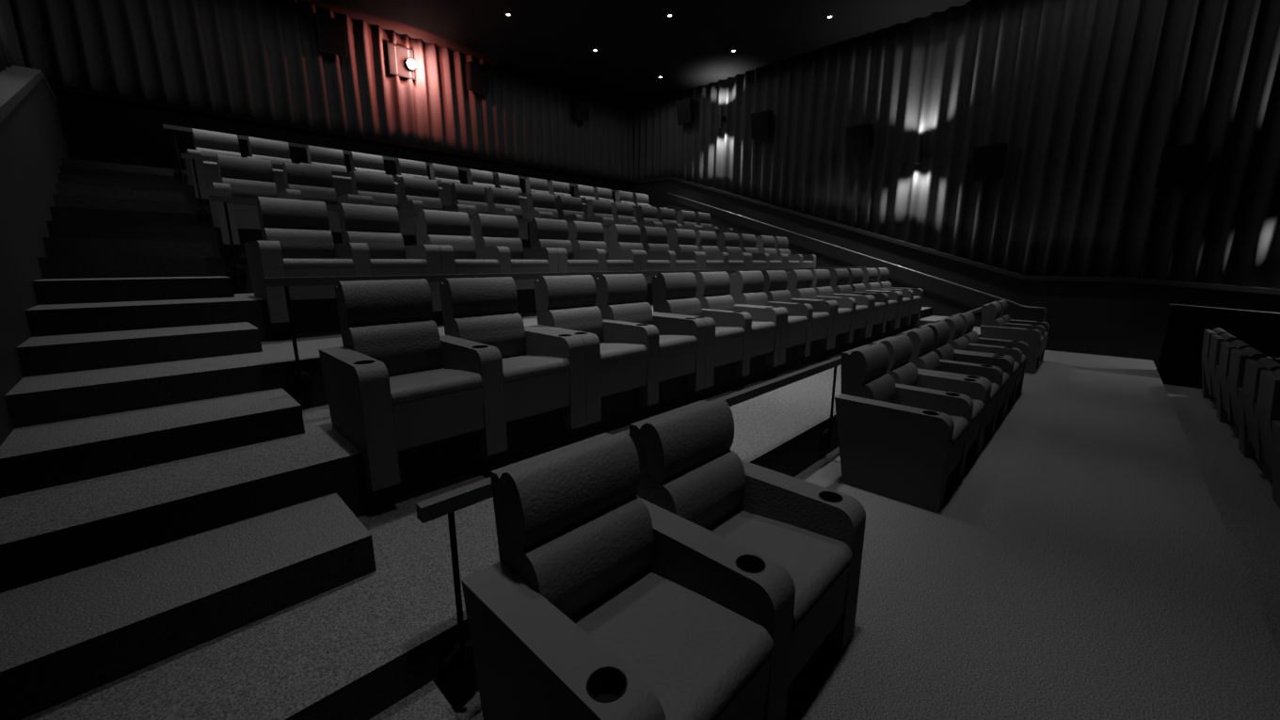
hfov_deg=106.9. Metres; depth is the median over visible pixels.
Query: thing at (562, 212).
lumbar cushion
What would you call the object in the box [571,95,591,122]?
wall speaker
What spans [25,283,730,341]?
platform
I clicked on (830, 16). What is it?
recessed light
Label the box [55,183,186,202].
stair step
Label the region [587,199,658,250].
theater seats
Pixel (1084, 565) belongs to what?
floor
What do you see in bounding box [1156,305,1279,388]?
wall
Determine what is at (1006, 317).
lumbar cushion
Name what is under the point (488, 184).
lumbar cushion
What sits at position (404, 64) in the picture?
port
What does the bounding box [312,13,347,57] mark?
wall speaker
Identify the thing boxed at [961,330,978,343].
lumbar cushion
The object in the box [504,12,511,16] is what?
recessed light
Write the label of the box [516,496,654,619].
lumbar cushion
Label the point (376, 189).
theater seats
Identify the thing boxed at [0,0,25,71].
drape
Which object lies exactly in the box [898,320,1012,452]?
theater seats
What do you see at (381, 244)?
lumbar cushion
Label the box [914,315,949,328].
stair step
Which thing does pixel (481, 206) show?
lumbar cushion
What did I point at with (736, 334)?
theater seats
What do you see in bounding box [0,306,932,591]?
platform
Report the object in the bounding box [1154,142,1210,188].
wall speaker
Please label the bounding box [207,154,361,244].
theater seats
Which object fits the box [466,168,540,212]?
theater seats
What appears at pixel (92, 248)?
stair step
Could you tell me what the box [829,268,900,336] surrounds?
theater seats
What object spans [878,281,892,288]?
lumbar cushion
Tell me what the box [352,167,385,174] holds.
lumbar cushion
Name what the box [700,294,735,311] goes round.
lumbar cushion
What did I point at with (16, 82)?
trim
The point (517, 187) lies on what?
lumbar cushion
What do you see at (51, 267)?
platform
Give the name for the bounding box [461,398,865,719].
theater seats
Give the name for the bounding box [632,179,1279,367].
wall
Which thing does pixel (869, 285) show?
lumbar cushion
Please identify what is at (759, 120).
grille
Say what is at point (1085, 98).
drape
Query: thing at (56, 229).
platform
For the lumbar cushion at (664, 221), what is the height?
0.322 m
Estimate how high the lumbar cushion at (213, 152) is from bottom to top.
0.322 m
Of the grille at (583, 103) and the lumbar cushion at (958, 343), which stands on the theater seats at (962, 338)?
the lumbar cushion at (958, 343)
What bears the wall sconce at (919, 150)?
attached to the drape at (1085, 98)
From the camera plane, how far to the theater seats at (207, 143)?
7.26 m
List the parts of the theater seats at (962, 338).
backrest, armrest, armrest, armrest, seat, seat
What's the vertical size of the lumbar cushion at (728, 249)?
0.322 m
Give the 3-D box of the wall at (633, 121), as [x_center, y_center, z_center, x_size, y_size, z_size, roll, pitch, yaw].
[5.804,-4.272,11.086,17.017,6.280,0.180,11,16,43]
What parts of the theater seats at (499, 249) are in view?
backrest, armrest, backrest, seat, armrest, seat, armrest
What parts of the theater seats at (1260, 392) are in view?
armrest, backrest, armrest, backrest, armrest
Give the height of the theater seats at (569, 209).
1.071 m
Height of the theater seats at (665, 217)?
1.071 m
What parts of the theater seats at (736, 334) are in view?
backrest, armrest, armrest, seat, armrest, seat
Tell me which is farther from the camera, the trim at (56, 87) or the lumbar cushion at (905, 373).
the trim at (56, 87)
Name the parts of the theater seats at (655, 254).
backrest, backrest, armrest, seat, armrest, seat, armrest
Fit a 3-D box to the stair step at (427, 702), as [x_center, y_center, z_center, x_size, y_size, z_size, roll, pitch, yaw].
[-0.958,1.399,1.195,0.567,0.176,1.122,11,16,43]
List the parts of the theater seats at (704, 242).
backrest, armrest, seat, armrest, seat, armrest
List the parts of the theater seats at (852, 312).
backrest, armrest, armrest, seat, armrest, seat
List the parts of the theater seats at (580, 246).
backrest, armrest, backrest, seat, armrest, seat, armrest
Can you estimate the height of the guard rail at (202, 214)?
0.805 m
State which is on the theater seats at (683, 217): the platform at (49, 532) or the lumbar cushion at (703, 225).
the lumbar cushion at (703, 225)
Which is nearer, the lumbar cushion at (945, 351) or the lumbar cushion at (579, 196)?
the lumbar cushion at (945, 351)
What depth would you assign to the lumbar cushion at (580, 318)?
4.04 m
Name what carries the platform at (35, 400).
on the platform at (49, 532)
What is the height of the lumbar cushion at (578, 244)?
0.322 m
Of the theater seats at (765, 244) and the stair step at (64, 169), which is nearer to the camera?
the stair step at (64, 169)
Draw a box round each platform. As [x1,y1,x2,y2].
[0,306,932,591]
[4,304,653,428]
[21,326,980,719]
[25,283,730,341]
[37,256,254,293]
[46,220,670,257]
[52,193,213,226]
[57,174,209,204]
[61,158,189,184]
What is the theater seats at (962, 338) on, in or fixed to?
on the floor at (1084, 565)
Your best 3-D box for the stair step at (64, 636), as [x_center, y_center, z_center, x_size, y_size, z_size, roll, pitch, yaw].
[-1.771,0.895,1.899,0.567,0.176,1.122,11,16,43]
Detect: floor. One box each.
[453,350,1279,719]
[1163,384,1279,655]
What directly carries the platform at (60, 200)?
on the platform at (56, 229)
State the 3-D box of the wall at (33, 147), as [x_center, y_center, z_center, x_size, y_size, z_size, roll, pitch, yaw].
[-3.305,-0.213,2.137,16.717,5.350,0.400,11,16,43]
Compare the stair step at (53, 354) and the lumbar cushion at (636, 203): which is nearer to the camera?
the stair step at (53, 354)
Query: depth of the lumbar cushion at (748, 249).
9.97 m
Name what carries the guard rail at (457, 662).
attached to the platform at (354, 649)
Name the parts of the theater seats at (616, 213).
backrest, armrest, armrest, armrest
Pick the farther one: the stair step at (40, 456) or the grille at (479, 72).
the grille at (479, 72)
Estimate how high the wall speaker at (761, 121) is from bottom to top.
0.660 m
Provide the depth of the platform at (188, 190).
6.34 m
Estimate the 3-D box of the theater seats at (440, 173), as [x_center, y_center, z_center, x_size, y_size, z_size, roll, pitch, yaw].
[-4.050,-3.403,9.450,0.843,1.071,1.450,11,16,43]
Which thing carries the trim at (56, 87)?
attached to the wall at (98, 129)
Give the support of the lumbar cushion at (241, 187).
on the theater seats at (240, 177)
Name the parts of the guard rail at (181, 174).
post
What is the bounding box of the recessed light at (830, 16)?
[825,14,833,18]
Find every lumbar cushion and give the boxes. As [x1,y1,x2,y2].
[195,146,240,162]
[221,177,278,198]
[251,154,291,169]
[263,227,335,258]
[287,183,337,204]
[310,161,347,176]
[345,230,405,258]
[346,320,442,375]
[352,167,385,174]
[355,190,399,208]
[400,173,429,179]
[404,194,442,210]
[425,234,475,259]
[433,176,460,184]
[450,312,525,357]
[455,199,489,214]
[470,181,495,189]
[480,236,523,259]
[492,203,522,218]
[498,185,521,196]
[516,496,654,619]
[528,189,549,193]
[531,207,559,219]
[535,239,573,259]
[544,305,603,342]
[551,192,571,196]
[560,209,585,222]
[574,240,607,259]
[577,194,595,199]
[592,212,614,220]
[596,197,613,201]
[604,301,653,324]
[614,214,635,220]
[615,241,643,250]
[618,200,634,203]
[635,202,649,206]
[640,217,659,222]
[643,242,670,251]
[653,449,745,528]
[659,219,677,223]
[661,297,702,316]
[675,244,698,251]
[681,221,697,225]
[697,223,712,227]
[698,245,719,252]
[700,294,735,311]
[722,246,741,253]
[738,291,768,305]
[741,246,758,253]
[760,247,777,254]
[766,289,792,303]
[775,248,790,254]
[792,287,816,299]
[813,286,833,296]
[832,284,852,294]
[848,283,865,292]
[856,373,895,402]
[864,282,880,290]
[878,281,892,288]
[886,361,918,386]
[912,351,940,370]
[931,343,954,360]
[948,336,969,351]
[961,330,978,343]
[990,317,1005,326]
[999,314,1010,322]
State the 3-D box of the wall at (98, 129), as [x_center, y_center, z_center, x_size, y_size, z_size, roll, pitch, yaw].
[-4.835,-4.472,12.113,0.300,1.450,13.512,11,16,43]
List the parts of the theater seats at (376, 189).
backrest, armrest, backrest, armrest, armrest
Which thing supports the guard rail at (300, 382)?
attached to the platform at (35, 400)
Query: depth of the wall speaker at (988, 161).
9.36 m
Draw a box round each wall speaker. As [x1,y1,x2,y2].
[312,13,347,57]
[464,61,489,95]
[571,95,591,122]
[675,97,694,125]
[750,110,772,140]
[845,123,872,157]
[970,143,1007,181]
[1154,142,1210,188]
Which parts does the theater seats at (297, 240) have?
backrest, armrest, seat, backrest, armrest, seat, armrest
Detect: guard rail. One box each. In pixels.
[162,124,639,193]
[180,153,678,222]
[208,194,758,283]
[263,266,867,398]
[416,306,981,690]
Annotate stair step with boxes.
[0,387,304,497]
[0,492,376,719]
[16,321,262,376]
[32,276,234,304]
[42,237,213,257]
[49,206,198,226]
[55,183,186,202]
[59,165,176,183]
[368,680,460,719]
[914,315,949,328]
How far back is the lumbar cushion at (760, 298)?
6.04 m
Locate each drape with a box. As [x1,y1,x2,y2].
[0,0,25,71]
[9,0,633,180]
[633,0,1279,288]
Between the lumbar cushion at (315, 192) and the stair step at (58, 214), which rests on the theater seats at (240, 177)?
the lumbar cushion at (315, 192)
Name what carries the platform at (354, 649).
on the floor at (1084, 565)
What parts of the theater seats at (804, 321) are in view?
backrest, armrest, armrest, seat, armrest, seat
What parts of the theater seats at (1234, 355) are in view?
armrest, backrest, armrest, backrest, armrest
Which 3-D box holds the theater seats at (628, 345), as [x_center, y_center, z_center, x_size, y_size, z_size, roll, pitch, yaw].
[-0.184,-0.205,4.202,0.843,1.071,1.450,11,16,43]
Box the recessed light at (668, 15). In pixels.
[665,13,673,17]
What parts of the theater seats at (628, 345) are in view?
backrest, armrest, backrest, seat, armrest, seat, armrest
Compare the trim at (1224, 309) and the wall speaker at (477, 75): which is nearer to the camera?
the trim at (1224, 309)
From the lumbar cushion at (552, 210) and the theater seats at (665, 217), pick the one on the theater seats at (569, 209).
the lumbar cushion at (552, 210)
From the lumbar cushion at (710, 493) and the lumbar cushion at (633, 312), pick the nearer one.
the lumbar cushion at (710, 493)
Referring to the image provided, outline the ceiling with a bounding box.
[296,0,979,107]
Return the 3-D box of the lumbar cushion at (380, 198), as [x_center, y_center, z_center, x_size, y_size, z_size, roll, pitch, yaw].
[-3.812,-2.280,6.908,0.144,0.322,0.513,11,16,43]
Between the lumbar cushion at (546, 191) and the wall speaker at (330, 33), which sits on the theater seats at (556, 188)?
the lumbar cushion at (546, 191)
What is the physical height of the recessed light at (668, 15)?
0.020 m
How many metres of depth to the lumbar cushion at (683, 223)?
11.91 m
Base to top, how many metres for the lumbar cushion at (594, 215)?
0.322 m
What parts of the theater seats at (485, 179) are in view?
armrest, backrest, seat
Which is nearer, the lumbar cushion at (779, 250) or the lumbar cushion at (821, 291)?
the lumbar cushion at (821, 291)
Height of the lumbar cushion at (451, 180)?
0.322 m
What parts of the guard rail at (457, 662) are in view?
post, post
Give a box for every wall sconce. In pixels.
[719,107,725,128]
[914,137,923,163]
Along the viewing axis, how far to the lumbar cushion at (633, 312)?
4.48 m
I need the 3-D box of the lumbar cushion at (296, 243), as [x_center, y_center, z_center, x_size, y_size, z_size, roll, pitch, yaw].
[-3.199,-1.073,4.477,0.144,0.322,0.513,11,16,43]
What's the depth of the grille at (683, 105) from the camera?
14.17 m
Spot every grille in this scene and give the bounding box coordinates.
[471,63,488,94]
[576,96,590,120]
[676,98,689,124]
[751,111,767,138]
[846,124,866,155]
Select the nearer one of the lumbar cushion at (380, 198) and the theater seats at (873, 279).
the lumbar cushion at (380, 198)
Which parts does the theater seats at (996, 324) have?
backrest, armrest, armrest, armrest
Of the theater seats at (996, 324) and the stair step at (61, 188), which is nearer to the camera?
the stair step at (61, 188)
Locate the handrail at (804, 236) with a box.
[667,192,1047,321]
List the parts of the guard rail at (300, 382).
post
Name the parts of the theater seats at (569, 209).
backrest, armrest, backrest, armrest, armrest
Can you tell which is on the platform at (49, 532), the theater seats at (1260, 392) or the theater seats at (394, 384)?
the theater seats at (394, 384)
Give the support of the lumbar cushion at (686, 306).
on the theater seats at (736, 334)
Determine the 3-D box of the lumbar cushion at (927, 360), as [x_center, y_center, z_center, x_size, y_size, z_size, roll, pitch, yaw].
[2.924,0.086,4.853,0.136,0.299,0.513,11,16,43]
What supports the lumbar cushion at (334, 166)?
on the theater seats at (318, 156)
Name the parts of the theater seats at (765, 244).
backrest, armrest, seat, armrest, seat, armrest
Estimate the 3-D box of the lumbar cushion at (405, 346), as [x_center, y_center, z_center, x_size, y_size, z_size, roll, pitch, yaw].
[-1.572,-0.078,3.068,0.144,0.322,0.513,11,16,43]
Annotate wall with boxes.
[0,78,68,446]
[51,89,632,202]
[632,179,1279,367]
[633,121,978,262]
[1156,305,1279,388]
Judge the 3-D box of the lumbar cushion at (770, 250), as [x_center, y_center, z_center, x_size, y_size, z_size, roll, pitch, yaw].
[2.885,-2.339,10.605,0.144,0.322,0.513,11,16,43]
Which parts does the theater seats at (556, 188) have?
backrest, armrest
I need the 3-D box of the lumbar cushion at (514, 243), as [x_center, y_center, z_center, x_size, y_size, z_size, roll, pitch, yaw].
[-1.728,-1.379,5.958,0.144,0.322,0.513,11,16,43]
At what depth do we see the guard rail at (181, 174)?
7.86 m
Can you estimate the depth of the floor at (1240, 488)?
3.99 m
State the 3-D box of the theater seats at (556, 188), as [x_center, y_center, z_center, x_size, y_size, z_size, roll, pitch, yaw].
[-2.022,-3.824,11.493,0.843,1.071,1.450,11,16,43]
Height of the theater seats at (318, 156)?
1.071 m
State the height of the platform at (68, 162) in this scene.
0.344 m
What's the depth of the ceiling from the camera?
10.64 m
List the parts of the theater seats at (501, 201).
backrest, armrest, backrest, armrest, armrest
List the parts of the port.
glass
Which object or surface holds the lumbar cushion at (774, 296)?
on the theater seats at (804, 321)
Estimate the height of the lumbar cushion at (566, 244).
0.322 m
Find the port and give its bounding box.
[384,41,416,81]
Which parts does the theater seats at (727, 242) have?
backrest, armrest, seat, armrest, seat, armrest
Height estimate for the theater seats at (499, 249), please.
1.071 m
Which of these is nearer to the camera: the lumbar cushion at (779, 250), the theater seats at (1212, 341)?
the theater seats at (1212, 341)
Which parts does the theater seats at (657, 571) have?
backrest, armrest, backrest, seat, armrest, seat, armrest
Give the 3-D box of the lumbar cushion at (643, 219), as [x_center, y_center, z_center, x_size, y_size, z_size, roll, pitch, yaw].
[0.244,-3.123,10.993,0.144,0.322,0.513,11,16,43]
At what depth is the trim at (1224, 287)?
9.63 m
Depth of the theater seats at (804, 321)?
6.08 m
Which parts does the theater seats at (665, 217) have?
backrest, armrest, armrest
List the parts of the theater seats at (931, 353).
backrest, backrest, armrest, armrest, armrest, seat, seat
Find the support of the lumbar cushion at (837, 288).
on the theater seats at (885, 304)
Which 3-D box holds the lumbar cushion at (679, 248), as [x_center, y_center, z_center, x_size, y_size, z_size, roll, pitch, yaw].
[0.857,-1.917,8.563,0.144,0.322,0.513,11,16,43]
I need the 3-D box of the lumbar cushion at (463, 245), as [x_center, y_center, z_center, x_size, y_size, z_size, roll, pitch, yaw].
[-2.185,-1.284,5.498,0.144,0.322,0.513,11,16,43]
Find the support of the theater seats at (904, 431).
on the floor at (1084, 565)
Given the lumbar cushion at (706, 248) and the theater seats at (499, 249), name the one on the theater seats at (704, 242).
the lumbar cushion at (706, 248)
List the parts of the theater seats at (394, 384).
armrest, backrest, seat, armrest, backrest, seat, armrest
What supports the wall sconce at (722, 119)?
attached to the drape at (1085, 98)
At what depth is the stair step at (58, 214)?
5.19 m
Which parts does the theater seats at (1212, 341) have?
backrest, armrest, backrest, armrest, armrest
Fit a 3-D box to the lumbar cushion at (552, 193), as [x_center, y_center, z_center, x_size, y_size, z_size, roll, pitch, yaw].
[-1.940,-4.003,11.841,0.144,0.322,0.513,11,16,43]
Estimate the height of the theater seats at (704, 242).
1.071 m
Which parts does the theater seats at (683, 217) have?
backrest, armrest, armrest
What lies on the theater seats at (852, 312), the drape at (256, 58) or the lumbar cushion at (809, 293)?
the lumbar cushion at (809, 293)
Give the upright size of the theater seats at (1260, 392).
1.034 m
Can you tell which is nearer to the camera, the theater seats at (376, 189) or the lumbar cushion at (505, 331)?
the lumbar cushion at (505, 331)
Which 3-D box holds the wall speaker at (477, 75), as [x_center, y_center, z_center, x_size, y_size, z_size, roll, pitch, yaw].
[-4.081,-7.064,11.935,0.352,0.660,0.500,11,16,43]
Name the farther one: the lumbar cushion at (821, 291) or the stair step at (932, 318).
the stair step at (932, 318)
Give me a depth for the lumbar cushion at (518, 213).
8.41 m
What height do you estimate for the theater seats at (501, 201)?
1.071 m
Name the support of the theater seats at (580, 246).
on the platform at (312, 317)
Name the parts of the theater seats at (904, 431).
backrest, backrest, armrest, armrest, armrest, seat, seat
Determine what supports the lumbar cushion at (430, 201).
on the theater seats at (376, 189)
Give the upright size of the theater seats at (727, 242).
1.071 m
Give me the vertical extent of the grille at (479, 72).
0.580 m
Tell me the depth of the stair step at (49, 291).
3.79 m
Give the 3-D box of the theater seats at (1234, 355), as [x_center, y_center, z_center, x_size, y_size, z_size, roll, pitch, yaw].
[6.785,0.398,5.039,0.813,1.034,1.450,11,16,43]
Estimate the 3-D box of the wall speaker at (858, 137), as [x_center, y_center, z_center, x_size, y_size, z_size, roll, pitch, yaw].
[5.090,-5.113,11.057,0.500,0.660,0.352,11,16,43]
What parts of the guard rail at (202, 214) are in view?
post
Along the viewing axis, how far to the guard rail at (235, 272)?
4.60 m
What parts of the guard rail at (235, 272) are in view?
post, post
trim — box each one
[0,64,57,123]
[48,82,632,183]
[631,176,1279,294]
[1169,304,1279,315]
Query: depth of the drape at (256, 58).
9.63 m
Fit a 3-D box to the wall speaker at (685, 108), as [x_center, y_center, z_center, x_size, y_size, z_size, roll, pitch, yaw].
[1.376,-7.452,14.261,0.500,0.660,0.352,11,16,43]
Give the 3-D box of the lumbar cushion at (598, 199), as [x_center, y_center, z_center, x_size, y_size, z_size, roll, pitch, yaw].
[-0.926,-4.214,12.862,0.144,0.322,0.513,11,16,43]
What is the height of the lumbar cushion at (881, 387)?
0.299 m
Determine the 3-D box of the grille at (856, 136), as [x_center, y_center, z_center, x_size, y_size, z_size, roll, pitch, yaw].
[5.008,-5.082,10.977,0.450,0.580,0.116,11,16,43]
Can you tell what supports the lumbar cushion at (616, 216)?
on the theater seats at (616, 213)
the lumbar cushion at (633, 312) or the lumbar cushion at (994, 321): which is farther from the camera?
the lumbar cushion at (994, 321)
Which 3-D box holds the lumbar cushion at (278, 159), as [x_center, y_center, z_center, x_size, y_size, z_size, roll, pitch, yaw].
[-5.995,-3.159,7.755,0.144,0.322,0.513,11,16,43]
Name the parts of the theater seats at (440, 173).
backrest, armrest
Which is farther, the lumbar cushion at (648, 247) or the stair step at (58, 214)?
the lumbar cushion at (648, 247)
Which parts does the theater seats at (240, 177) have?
armrest, backrest, armrest, armrest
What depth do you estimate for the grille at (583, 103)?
14.17 m
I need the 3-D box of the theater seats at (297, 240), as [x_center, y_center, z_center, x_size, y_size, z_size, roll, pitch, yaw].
[-2.824,-0.990,4.589,0.843,1.071,1.450,11,16,43]
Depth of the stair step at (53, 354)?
3.08 m
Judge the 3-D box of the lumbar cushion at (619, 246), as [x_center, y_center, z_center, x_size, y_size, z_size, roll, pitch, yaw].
[-0.157,-1.706,7.541,0.144,0.322,0.513,11,16,43]
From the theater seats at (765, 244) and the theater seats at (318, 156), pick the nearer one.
the theater seats at (318, 156)
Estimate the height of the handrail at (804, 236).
3.340 m
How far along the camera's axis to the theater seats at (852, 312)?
7.09 m
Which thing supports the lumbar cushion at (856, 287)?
on the theater seats at (885, 304)
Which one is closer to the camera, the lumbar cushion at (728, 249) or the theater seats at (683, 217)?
the lumbar cushion at (728, 249)
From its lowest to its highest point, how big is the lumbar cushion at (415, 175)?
0.322 m

